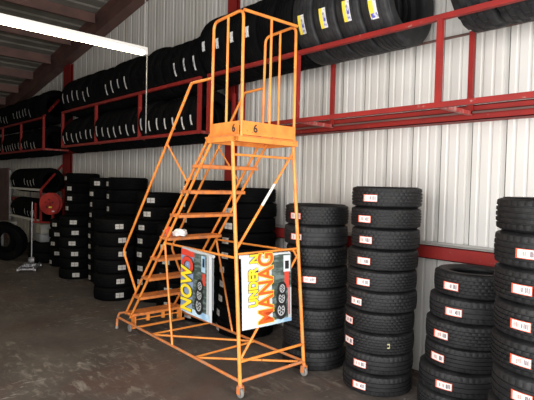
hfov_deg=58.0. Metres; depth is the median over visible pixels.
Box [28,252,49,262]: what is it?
tyre
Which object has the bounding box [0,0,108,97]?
ceiling
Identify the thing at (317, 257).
tyre
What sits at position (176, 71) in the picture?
tyre
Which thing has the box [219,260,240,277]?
tyre
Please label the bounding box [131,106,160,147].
tyre
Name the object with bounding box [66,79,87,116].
tyre
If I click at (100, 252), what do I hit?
tyre
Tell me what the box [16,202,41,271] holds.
jack
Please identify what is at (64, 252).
tyre
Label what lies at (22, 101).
tyre
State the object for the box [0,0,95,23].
purlin
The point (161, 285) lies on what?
tyre
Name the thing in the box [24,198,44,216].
tyre
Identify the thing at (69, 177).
tyre
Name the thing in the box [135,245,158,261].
tyre
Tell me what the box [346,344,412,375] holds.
tyre
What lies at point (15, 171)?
tyre
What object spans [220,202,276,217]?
tyre
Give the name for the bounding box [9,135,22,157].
tyre
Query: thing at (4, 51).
purlin
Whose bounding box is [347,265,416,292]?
tyre
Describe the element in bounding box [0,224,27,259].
tyre
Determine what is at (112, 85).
tyre
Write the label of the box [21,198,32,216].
tyre
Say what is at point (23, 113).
tyre
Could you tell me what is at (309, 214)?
tyre
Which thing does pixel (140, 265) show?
tyre
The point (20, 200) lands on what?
tyre
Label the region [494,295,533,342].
tyre
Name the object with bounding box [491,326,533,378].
tyre
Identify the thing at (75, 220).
tyre
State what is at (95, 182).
tyre
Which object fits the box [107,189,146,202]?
tyre
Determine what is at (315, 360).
tyre
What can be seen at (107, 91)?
tyre
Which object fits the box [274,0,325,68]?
tyre
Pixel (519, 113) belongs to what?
trim
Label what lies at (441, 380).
tyre
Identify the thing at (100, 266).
tyre
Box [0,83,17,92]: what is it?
purlin
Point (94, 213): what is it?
tyre
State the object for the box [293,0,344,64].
tyre
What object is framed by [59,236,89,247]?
tyre
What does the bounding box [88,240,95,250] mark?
tyre
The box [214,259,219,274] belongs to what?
tyre
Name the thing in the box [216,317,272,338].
tyre
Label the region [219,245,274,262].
tyre
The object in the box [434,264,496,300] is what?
tyre
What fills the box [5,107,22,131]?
tyre
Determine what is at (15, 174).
tyre
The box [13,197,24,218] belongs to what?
tyre
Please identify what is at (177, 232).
rag
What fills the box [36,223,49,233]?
carton
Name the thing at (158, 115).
tyre
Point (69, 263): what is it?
tyre
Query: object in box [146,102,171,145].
tyre
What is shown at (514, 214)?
tyre
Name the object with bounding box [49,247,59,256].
tyre
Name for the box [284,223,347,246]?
tyre
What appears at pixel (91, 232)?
tyre
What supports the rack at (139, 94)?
attached to the wall
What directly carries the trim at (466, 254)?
attached to the wall
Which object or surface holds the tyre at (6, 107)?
on the rack at (58, 100)
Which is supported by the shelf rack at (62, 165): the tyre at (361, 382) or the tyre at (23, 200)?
the tyre at (23, 200)
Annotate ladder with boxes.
[115,8,307,397]
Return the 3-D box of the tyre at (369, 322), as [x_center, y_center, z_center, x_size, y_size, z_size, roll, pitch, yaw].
[0.991,1.023,4.265,0.603,0.173,0.600,1,2,-18]
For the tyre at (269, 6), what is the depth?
4.98 m
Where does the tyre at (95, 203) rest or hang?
on the tyre at (94, 213)
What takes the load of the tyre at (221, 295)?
on the tyre at (222, 312)
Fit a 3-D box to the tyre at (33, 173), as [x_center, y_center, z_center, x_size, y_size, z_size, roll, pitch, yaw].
[-5.103,-0.445,11.006,0.573,0.570,0.210,0,3,-43]
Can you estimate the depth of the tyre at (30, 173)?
11.02 m
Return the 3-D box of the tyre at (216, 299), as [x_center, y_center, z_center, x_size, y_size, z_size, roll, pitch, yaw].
[-0.776,1.231,6.325,0.673,0.197,0.674,3,2,32]
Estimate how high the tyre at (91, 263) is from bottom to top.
0.178 m
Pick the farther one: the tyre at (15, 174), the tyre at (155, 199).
the tyre at (15, 174)
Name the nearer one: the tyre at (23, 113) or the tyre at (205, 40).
the tyre at (205, 40)
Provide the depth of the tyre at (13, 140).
11.74 m
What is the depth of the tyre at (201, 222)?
5.99 m
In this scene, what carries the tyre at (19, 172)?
on the shelf rack at (62, 165)
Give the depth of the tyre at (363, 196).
3.96 m
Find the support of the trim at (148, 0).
attached to the wall
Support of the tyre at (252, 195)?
on the tyre at (244, 210)
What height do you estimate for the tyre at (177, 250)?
0.192 m
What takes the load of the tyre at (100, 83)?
on the rack at (139, 94)
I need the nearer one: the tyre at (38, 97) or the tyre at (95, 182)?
the tyre at (95, 182)
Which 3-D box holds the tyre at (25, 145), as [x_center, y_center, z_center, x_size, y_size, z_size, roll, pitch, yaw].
[-5.345,-1.302,11.284,0.617,0.614,0.210,0,3,-43]
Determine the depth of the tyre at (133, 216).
7.71 m
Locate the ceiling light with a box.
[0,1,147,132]
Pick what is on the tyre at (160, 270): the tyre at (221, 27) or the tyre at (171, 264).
the tyre at (171, 264)
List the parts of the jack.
cross plate, handle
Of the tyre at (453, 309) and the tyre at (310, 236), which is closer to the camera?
the tyre at (453, 309)
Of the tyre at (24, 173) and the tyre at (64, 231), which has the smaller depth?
the tyre at (64, 231)
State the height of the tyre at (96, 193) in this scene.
0.178 m
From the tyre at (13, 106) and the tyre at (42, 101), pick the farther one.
the tyre at (13, 106)
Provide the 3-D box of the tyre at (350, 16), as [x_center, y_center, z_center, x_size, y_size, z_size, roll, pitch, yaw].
[0.983,-1.771,4.451,0.838,0.835,0.262,0,3,-43]
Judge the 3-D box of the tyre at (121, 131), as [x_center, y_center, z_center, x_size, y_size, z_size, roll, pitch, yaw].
[-2.053,-1.159,7.731,0.663,0.660,0.211,0,3,-43]
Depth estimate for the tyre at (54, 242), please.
9.64 m
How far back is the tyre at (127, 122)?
7.37 m
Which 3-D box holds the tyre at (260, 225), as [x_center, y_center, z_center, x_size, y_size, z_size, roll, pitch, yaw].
[-0.234,0.281,5.733,0.669,0.169,0.669,2,2,15]
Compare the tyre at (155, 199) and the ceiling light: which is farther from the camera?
the tyre at (155, 199)
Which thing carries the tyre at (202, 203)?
on the tyre at (201, 222)
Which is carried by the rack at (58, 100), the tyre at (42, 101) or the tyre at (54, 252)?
the tyre at (42, 101)
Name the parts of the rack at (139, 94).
post, post, rail, rail, post, post, post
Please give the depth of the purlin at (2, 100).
13.71 m
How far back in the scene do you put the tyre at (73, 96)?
8.84 m
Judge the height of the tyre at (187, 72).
0.708 m
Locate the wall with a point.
(488, 150)
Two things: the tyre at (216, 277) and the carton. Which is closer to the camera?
the tyre at (216, 277)
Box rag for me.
[172,229,186,235]
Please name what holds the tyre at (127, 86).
on the rack at (139, 94)
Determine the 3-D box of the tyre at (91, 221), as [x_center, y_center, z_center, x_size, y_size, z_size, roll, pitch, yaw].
[-2.784,0.422,8.443,0.650,0.178,0.648,0,2,-37]
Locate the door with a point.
(4, 172)
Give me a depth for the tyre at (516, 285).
2.90 m
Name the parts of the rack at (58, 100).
post, post, rail, rail, post, cross arm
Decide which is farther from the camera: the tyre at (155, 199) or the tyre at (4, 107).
the tyre at (4, 107)
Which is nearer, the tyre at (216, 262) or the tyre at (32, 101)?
the tyre at (216, 262)
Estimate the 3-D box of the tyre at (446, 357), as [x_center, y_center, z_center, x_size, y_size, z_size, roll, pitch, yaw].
[1.566,1.195,3.833,0.598,0.186,0.595,0,2,-27]
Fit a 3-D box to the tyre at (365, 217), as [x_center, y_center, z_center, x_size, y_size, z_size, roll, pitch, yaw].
[1.038,0.147,4.218,0.600,0.174,0.600,2,2,10]
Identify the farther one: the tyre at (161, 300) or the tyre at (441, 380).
the tyre at (161, 300)
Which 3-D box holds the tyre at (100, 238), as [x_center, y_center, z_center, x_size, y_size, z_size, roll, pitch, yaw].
[-2.281,0.563,7.226,0.600,0.198,0.603,0,2,-38]
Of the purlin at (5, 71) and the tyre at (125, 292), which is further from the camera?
the purlin at (5, 71)
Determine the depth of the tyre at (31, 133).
10.94 m
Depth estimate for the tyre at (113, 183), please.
7.66 m
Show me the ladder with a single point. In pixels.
(226, 133)
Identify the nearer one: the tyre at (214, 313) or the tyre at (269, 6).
the tyre at (269, 6)
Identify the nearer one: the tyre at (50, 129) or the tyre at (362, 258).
the tyre at (362, 258)
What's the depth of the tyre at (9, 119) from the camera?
11.91 m
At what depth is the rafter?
10.42 m
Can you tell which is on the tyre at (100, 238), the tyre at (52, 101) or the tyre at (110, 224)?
the tyre at (110, 224)
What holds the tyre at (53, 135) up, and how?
on the rack at (58, 100)
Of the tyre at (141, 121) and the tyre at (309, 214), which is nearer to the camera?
the tyre at (309, 214)
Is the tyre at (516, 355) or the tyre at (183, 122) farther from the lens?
the tyre at (183, 122)
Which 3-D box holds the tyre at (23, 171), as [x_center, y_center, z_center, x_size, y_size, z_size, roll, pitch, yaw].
[-5.686,-0.479,11.638,0.570,0.570,0.210,0,3,-43]
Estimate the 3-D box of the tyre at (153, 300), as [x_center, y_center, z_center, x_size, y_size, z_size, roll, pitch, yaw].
[-1.659,1.378,7.259,0.660,0.196,0.662,2,2,28]
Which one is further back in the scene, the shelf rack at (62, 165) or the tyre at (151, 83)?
the shelf rack at (62, 165)
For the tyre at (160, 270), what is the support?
on the tyre at (161, 285)
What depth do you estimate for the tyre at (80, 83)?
8.66 m
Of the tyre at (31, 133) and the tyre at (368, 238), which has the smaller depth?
the tyre at (368, 238)
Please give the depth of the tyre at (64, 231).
8.46 m
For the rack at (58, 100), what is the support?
attached to the wall
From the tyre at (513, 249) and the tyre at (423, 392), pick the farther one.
the tyre at (423, 392)
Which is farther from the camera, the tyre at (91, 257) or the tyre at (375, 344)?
the tyre at (91, 257)
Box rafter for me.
[0,0,147,107]
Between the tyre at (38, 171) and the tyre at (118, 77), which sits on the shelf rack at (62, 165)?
the tyre at (38, 171)
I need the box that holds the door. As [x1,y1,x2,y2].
[0,168,8,238]
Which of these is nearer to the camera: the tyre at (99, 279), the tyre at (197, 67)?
the tyre at (197, 67)
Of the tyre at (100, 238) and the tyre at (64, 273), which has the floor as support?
the tyre at (64, 273)
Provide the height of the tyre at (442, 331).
0.186 m
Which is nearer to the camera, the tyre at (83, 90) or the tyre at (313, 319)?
the tyre at (313, 319)
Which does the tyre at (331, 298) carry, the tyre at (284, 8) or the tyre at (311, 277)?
the tyre at (311, 277)
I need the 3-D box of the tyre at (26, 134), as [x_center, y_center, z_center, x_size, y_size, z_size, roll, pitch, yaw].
[-5.491,-1.325,11.441,0.633,0.630,0.210,0,3,-43]
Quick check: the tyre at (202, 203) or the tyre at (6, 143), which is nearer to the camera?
the tyre at (202, 203)
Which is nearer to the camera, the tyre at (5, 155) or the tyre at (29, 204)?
the tyre at (29, 204)
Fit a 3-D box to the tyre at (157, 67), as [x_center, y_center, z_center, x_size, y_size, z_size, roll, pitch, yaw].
[-1.269,-1.815,6.883,0.708,0.708,0.226,0,3,-43]
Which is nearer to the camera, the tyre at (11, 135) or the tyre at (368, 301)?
the tyre at (368, 301)
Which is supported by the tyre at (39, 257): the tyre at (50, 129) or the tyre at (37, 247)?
the tyre at (37, 247)
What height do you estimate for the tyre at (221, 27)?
0.835 m
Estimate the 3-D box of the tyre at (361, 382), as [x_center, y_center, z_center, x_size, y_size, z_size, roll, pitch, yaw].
[0.976,1.548,4.285,0.600,0.174,0.600,1,2,-12]
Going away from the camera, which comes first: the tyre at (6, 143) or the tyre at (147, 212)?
the tyre at (147, 212)
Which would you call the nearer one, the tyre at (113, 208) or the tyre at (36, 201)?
the tyre at (113, 208)
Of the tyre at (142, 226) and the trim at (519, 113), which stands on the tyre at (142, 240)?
the tyre at (142, 226)
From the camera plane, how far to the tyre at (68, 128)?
9.12 m
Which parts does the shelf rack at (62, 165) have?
post, rail, rail, post, post, post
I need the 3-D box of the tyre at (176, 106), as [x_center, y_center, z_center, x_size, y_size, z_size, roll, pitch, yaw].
[-1.011,-1.098,6.607,0.663,0.660,0.211,0,3,-43]
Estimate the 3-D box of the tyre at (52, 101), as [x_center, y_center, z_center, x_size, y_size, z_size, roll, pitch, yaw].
[-4.892,-2.009,10.792,0.684,0.684,0.222,0,3,-43]
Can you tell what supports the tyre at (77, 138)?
on the rack at (139, 94)
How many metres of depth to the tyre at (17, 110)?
11.42 m
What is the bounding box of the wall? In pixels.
[1,0,533,370]
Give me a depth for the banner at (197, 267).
4.36 m
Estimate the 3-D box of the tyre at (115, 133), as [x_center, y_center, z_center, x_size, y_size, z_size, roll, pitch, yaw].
[-2.198,-1.168,7.888,0.663,0.660,0.211,0,3,-43]
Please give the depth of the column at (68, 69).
10.97 m
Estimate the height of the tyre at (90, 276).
0.178 m
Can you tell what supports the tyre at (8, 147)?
on the rack at (58, 100)
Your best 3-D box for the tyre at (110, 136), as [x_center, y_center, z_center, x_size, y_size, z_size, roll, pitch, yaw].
[-2.343,-1.176,8.044,0.663,0.660,0.211,0,3,-43]
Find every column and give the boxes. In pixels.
[62,63,72,212]
[224,0,239,181]
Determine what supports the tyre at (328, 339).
on the tyre at (315, 360)
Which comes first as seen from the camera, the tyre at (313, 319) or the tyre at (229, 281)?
the tyre at (313, 319)
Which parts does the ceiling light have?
hanging chain, pull chain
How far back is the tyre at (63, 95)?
9.17 m
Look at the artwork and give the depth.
4.23 m
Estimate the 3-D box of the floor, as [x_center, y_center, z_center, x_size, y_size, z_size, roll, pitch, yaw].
[-3.697,1.523,6.208,5.600,0.120,20.000,0,3,-43]
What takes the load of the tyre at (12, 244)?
on the floor
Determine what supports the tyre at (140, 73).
on the rack at (139, 94)
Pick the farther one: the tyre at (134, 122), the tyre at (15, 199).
the tyre at (15, 199)
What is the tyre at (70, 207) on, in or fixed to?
on the tyre
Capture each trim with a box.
[11,0,511,325]
[11,195,497,266]
[62,99,533,154]
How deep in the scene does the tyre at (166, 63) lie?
6.50 m
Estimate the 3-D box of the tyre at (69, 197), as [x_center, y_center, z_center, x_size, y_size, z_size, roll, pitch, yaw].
[-3.569,-0.045,9.311,0.624,0.186,0.626,2,2,25]
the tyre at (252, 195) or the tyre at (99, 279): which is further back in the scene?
the tyre at (99, 279)
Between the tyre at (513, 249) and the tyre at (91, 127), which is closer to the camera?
the tyre at (513, 249)
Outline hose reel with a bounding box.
[33,193,61,222]
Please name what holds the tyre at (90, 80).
on the rack at (139, 94)
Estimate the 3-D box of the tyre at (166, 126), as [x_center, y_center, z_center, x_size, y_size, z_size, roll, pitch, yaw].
[-1.156,-1.093,6.763,0.647,0.644,0.211,0,3,-43]
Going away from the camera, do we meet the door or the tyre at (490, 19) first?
the tyre at (490, 19)
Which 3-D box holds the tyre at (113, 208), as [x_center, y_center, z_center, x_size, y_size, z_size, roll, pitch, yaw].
[-2.305,0.132,7.957,0.642,0.200,0.643,1,2,4]
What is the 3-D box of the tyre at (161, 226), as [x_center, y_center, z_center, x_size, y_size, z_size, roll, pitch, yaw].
[-1.235,0.430,6.787,0.610,0.194,0.609,1,2,3]
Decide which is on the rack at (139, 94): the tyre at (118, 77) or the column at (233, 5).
the tyre at (118, 77)
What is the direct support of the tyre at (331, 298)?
on the tyre at (313, 319)
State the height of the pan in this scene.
0.170 m
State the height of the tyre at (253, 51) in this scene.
0.835 m
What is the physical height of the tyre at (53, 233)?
0.188 m
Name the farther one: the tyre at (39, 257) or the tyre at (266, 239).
the tyre at (39, 257)
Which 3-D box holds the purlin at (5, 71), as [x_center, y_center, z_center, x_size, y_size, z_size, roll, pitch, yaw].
[-7.708,-3.068,10.206,5.190,0.200,0.125,0,3,-43]
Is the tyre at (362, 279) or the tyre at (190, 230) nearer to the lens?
the tyre at (362, 279)
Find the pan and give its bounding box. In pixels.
[33,232,50,241]
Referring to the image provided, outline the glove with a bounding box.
[165,226,171,235]
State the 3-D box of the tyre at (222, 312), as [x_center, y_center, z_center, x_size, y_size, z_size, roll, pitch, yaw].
[-0.261,1.304,5.753,0.669,0.169,0.669,3,2,37]
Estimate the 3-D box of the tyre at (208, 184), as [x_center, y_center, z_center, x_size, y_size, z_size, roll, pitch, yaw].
[-0.740,-0.158,6.285,0.673,0.197,0.673,1,2,-5]
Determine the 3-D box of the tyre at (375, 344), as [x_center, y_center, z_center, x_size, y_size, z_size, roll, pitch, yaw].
[0.987,1.198,4.275,0.610,0.174,0.607,1,2,-22]
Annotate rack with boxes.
[0,99,71,154]
[9,164,64,242]
[61,76,235,147]
[206,0,533,134]
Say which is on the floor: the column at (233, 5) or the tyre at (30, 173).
the column at (233, 5)
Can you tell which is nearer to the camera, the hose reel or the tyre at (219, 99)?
the tyre at (219, 99)
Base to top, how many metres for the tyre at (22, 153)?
0.614 m
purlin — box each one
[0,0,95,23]
[0,24,71,45]
[0,46,50,63]
[0,66,33,79]
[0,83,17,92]
[0,97,4,104]
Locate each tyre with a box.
[0,105,13,131]
[0,107,16,132]
[0,135,13,158]
[0,221,15,250]
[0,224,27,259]
[2,134,16,158]
[3,107,19,131]
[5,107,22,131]
[5,135,17,158]
[7,136,24,158]
[8,106,27,130]
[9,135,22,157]
[10,102,31,129]
[10,169,20,190]
[10,196,23,213]
[12,100,27,128]
[12,133,26,157]
[13,168,25,190]
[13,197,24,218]
[14,131,29,157]
[15,168,28,191]
[15,197,28,215]
[16,103,37,128]
[18,134,36,157]
[18,168,30,191]
[18,197,32,215]
[19,99,35,127]
[21,131,32,156]
[21,168,43,191]
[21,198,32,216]
[22,103,49,127]
[23,168,46,191]
[24,95,52,126]
[24,135,48,157]
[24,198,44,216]
[26,129,51,156]
[26,168,49,192]
[27,198,47,217]
[28,97,56,125]
[28,240,50,252]
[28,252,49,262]
[29,168,53,191]
[30,131,55,156]
[30,199,50,217]
[31,99,60,125]
[32,168,56,192]
[33,133,58,156]
[34,93,63,124]
[36,168,63,192]
[37,90,71,123]
[39,126,67,155]
[49,228,59,237]
[49,238,60,247]
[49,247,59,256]
[49,256,59,266]
[50,218,60,228]
[59,214,89,226]
[59,226,89,236]
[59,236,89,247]
[59,247,88,257]
[59,257,89,268]
[59,267,88,278]
[61,80,82,117]
[62,124,85,152]
[65,117,85,152]
[65,173,99,182]
[65,183,91,192]
[65,193,91,202]
[65,203,91,212]
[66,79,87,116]
[70,118,87,151]
[71,76,92,115]
[75,74,94,114]
[75,120,99,151]
[79,114,99,150]
[81,78,104,113]
[84,118,104,151]
[86,70,107,111]
[88,219,93,229]
[88,229,94,240]
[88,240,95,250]
[88,250,94,261]
[88,261,94,271]
[88,271,92,281]
[89,114,112,150]
[89,177,106,187]
[89,188,108,198]
[89,209,107,218]
[90,198,108,209]
[92,72,118,110]
[93,231,134,245]
[93,270,134,286]
[93,284,133,300]
[94,216,134,232]
[94,244,135,259]
[94,257,134,273]
[95,111,116,149]
[97,67,122,109]
[100,111,124,149]
[103,70,131,108]
[106,109,128,148]
[106,177,147,189]
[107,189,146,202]
[107,202,138,214]
[107,214,136,217]
[109,61,137,106]
[112,108,137,148]
[115,59,144,105]
[118,107,140,147]
[122,56,148,104]
[124,105,149,147]
[130,56,153,102]
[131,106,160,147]
[134,286,156,302]
[135,219,179,233]
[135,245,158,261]
[135,259,157,274]
[135,272,157,288]
[136,206,181,219]
[136,232,159,247]
[137,56,172,100]
[137,192,181,206]
[138,101,167,145]
[144,47,177,99]
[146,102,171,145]
[153,47,184,97]
[154,100,180,145]
[156,296,180,310]
[157,222,183,236]
[157,238,182,253]
[157,252,180,267]
[157,266,180,282]
[157,280,180,296]
[162,44,193,95]
[162,100,190,144]
[169,95,205,143]
[171,41,202,94]
[179,96,219,143]
[180,38,216,91]
[180,275,219,290]
[180,302,217,322]
[182,195,221,211]
[182,225,219,243]
[182,241,220,259]
[183,211,218,227]
[184,180,231,195]
[187,91,231,141]
[190,36,230,89]
[199,15,240,85]
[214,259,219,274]
[214,291,218,306]
[215,11,256,82]
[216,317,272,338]
[217,302,241,322]
[218,288,241,307]
[219,187,275,202]
[219,217,274,232]
[219,231,275,247]
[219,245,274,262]
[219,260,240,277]
[219,274,241,292]
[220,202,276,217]
[226,4,273,79]
[241,0,288,76]
[257,0,306,72]
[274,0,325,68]
[282,340,343,370]
[283,322,344,349]
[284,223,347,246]
[285,203,348,225]
[286,243,346,267]
[286,305,344,329]
[291,265,346,288]
[291,284,346,308]
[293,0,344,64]
[313,0,366,60]
[336,0,403,55]
[343,360,411,396]
[344,323,413,355]
[345,303,414,334]
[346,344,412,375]
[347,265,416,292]
[347,285,416,313]
[348,245,418,271]
[351,206,421,229]
[351,226,419,250]
[352,186,422,207]
[361,0,433,50]
[417,378,486,399]
[419,354,491,399]
[425,335,492,374]
[426,311,493,351]
[429,288,494,325]
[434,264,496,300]
[451,0,510,32]
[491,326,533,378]
[492,360,533,399]
[493,262,533,306]
[494,229,533,270]
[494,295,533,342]
[496,197,533,233]
[497,0,533,23]
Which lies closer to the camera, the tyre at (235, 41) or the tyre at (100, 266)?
the tyre at (235, 41)
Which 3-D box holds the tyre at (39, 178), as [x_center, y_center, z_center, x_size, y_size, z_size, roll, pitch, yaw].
[-4.810,-0.428,10.692,0.570,0.570,0.210,0,3,-43]
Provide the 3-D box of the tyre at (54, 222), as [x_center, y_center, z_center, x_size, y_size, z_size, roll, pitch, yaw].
[-4.129,0.477,9.916,0.620,0.188,0.621,2,2,22]
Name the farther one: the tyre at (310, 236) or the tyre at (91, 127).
the tyre at (91, 127)
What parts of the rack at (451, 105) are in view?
post, post, post, cross arm, post, rail, rail, rail, rail, post, cross arm, post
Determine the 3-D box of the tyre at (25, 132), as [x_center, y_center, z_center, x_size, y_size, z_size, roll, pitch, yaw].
[-5.816,-1.358,11.792,0.649,0.646,0.210,0,3,-43]
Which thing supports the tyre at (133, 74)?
on the rack at (139, 94)
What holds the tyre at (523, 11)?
on the rack at (451, 105)
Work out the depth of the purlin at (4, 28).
9.68 m
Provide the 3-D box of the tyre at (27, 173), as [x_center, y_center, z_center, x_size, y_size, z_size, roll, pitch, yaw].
[-5.395,-0.462,11.322,0.573,0.570,0.210,0,3,-43]
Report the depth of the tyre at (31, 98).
10.91 m
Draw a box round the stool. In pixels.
[1,233,4,245]
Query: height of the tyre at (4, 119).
0.684 m
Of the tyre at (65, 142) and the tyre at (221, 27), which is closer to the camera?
the tyre at (221, 27)
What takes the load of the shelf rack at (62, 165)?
on the floor
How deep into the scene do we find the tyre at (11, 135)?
12.37 m
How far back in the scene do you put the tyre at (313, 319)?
4.53 m
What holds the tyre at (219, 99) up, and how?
on the rack at (139, 94)
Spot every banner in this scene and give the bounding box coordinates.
[180,246,214,322]
[239,251,290,330]
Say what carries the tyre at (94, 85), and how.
on the rack at (139, 94)
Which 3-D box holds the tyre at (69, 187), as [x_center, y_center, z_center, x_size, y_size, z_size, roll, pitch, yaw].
[-3.556,-0.233,9.318,0.648,0.186,0.650,2,2,28]
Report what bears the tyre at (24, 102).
on the rack at (58, 100)
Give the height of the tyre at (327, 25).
0.835 m
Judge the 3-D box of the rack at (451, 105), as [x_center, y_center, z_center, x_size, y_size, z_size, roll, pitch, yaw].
[1.333,-1.069,4.071,0.602,0.706,5.441,0,3,-43]
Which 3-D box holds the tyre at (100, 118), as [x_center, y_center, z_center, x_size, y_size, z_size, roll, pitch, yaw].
[-2.632,-1.206,8.357,0.679,0.676,0.211,0,3,-43]
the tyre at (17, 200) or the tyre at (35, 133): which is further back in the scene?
the tyre at (17, 200)
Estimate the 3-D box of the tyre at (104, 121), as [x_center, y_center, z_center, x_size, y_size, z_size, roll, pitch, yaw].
[-2.488,-1.185,8.201,0.663,0.660,0.211,0,3,-43]
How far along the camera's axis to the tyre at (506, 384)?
2.93 m
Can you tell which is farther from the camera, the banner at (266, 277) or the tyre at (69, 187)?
the tyre at (69, 187)
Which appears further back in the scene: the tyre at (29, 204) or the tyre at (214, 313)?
the tyre at (29, 204)
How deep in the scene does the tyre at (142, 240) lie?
6.95 m
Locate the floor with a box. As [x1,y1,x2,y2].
[0,238,418,399]
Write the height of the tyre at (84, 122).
0.676 m
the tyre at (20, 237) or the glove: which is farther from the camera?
the tyre at (20, 237)
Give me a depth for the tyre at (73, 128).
8.96 m
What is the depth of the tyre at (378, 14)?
4.16 m
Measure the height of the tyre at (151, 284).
0.198 m
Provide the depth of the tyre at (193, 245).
5.99 m
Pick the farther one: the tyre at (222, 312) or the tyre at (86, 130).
the tyre at (86, 130)
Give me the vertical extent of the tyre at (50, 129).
0.646 m

